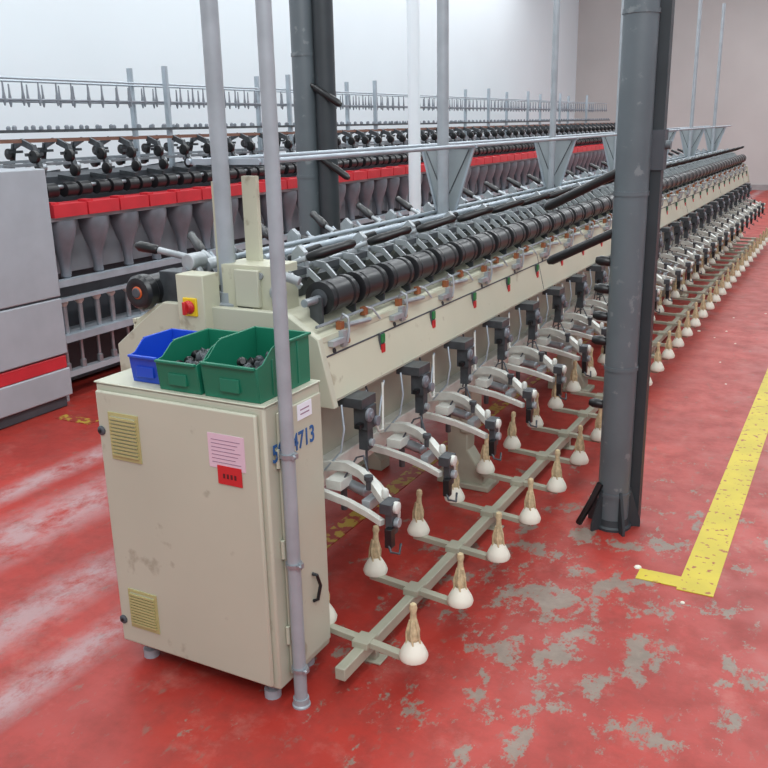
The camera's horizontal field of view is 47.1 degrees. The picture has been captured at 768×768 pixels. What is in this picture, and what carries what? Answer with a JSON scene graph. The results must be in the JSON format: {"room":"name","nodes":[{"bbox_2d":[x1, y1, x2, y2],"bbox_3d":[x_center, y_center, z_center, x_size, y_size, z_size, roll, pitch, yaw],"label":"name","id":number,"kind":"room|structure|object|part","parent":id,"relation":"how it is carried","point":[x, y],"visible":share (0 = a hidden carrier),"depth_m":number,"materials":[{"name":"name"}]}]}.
{"room":"textile factory","nodes":[
{"label":"textile factory","id":0,"kind":"room"},
{"bbox_2d":[0,0,578,170],"bbox_3d":[-1.392,-4.652,12.377,0.200,5.600,28.000,7,18,27],"label":"wall","id":1,"kind":"structure","parent":0,"point":[501,46],"depth_m":11.36,"materials":[{"name":"white paint"}]},
{"bbox_2d":[0,190,767,767],"bbox_3d":[3.963,-1.228,10.448,11.800,0.103,28.000,7,18,27],"label":"floor","id":2,"kind":"structure","parent":0,"point":[560,657],"depth_m":3.33,"materials":[{"name":"red paint"}]},
{"bbox_2d":[94,368,330,699],"bbox_3d":[-0.555,0.485,2.953,0.701,1.026,0.335,7,18,27],"label":"base cabinet","id":3,"kind":"object","parent":2,"relation":"on","point":[194,484],"visible":0.79,"depth_m":2.79,"materials":[{"name":"metal"}]},
{"bbox_2d":[127,328,196,383],"bbox_3d":[-0.710,-0.090,2.869,0.135,0.130,0.227,7,18,27],"label":"storage bin","id":4,"kind":"object","parent":3,"relation":"on","point":[151,347],"visible":0.5,"depth_m":2.85,"materials":[{"name":"blue plastic"}]},
{"bbox_3d":[-0.641,0.493,2.828,0.633,0.915,0.016,7,18,27],"label":"cabinet door","id":5,"kind":"part","parent":3,"relation":"part of","materials":[{"name":"paint"}]},
{"bbox_2d":[154,328,238,394],"bbox_3d":[-0.572,-0.073,2.785,0.174,0.140,0.277,7,18,27],"label":"storage bin","id":6,"kind":"object","parent":3,"relation":"on","point":[178,368],"visible":0.49,"depth_m":2.73,"materials":[{"name":"green plastic"}]},
{"bbox_2d":[199,326,310,403],"bbox_3d":[-0.392,-0.062,2.700,0.217,0.158,0.297,7,18,27],"label":"storage bin","id":7,"kind":"object","parent":3,"relation":"on","point":[241,365],"visible":0.91,"depth_m":2.67,"materials":[{"name":"green plastic"}]},
{"bbox_3d":[-0.253,0.483,2.827,0.009,0.890,0.238,7,18,27],"label":"door","id":8,"kind":"part","parent":3,"relation":"part of","materials":[{"name":"paint"}]},
{"bbox_2d":[255,0,310,709],"bbox_3d":[-0.299,-0.541,2.393,0.065,3.300,0.060,7,18,27],"label":"pole","id":9,"kind":"object","parent":2,"relation":"on","point":[288,455],"visible":1,"depth_m":2.50,"materials":[{"name":"metal"}]},
{"bbox_2d":[0,66,614,429],"bbox_3d":[0.733,-2.988,12.415,1.480,2.300,17.400,7,18,27],"label":"machine","id":10,"kind":"object","parent":2,"relation":"on","point":[69,255],"visible":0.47,"depth_m":6.67,"materials":[{"name":"grey paint"}]},
{"bbox_2d":[289,0,349,236],"bbox_3d":[-0.381,-1.405,5.337,0.428,3.300,0.237,7,18,27],"label":"support column","id":11,"kind":"structure","parent":2,"relation":"on","point":[315,100],"depth_m":5.24,"materials":[{"name":"metal"}]},
{"bbox_2d":[407,0,420,215],"bbox_3d":[0.292,-2.505,8.498,0.200,3.600,0.200,7,18,27],"label":"column","id":12,"kind":"structure","parent":2,"relation":"on","point":[413,21],"depth_m":8.38,"materials":[{"name":"paint"}]},
{"bbox_2d":[118,0,764,554],"bbox_3d":[2.134,-2.209,7.894,1.598,3.300,12.024,7,18,27],"label":"machine","id":13,"kind":"object","parent":2,"relation":"on","point":[408,319],"visible":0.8,"depth_m":3.90,"materials":[{"name":"beige paint"}]},
{"bbox_3d":[2.185,-1.715,8.119,0.932,0.422,11.790,7,18,27],"label":"panel trim","id":14,"kind":"part","parent":13,"relation":"part of","materials":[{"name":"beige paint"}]},
{"bbox_2d":[329,226,767,680],"bbox_3d":[2.104,-0.745,8.207,1.768,0.315,11.980,7,18,27],"label":"rack","id":15,"kind":"object","parent":2,"relation":"on","point":[367,646],"visible":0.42,"depth_m":4.07,"materials":[{"name":"metal"}]},
{"bbox_2d":[544,0,674,536],"bbox_3d":[0.925,-0.945,3.680,0.505,3.300,0.237,7,18,27],"label":"support column","id":16,"kind":"structure","parent":2,"relation":"on","point":[613,505],"depth_m":3.71,"materials":[{"name":"metal"}]},
{"bbox_2d":[590,313,766,603],"bbox_3d":[1.151,-0.080,6.553,3.504,0.010,5.791,7,18,27],"label":"scraps","id":17,"kind":"object","parent":2,"relation":"on","point":[635,566],"visible":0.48,"depth_m":3.68,"materials":[{"name":"white"}]},
{"bbox_2d":[574,0,767,184],"bbox_3d":[10.521,-7.601,21.552,12.200,5.600,0.200,7,18,27],"label":"wall","id":18,"kind":"structure","parent":0,"point":[743,84],"depth_m":22.59,"materials":[{"name":"white paint"}]},
{"bbox_2d":[751,184,767,189],"bbox_3d":[10.522,-4.953,22.225,11.800,0.140,0.030,7,18,27],"label":"baseboard","id":19,"kind":"structure","parent":18,"relation":"attached to","point":[754,187],"depth_m":22.65,"materials":[{"name":"white"}]}
]}

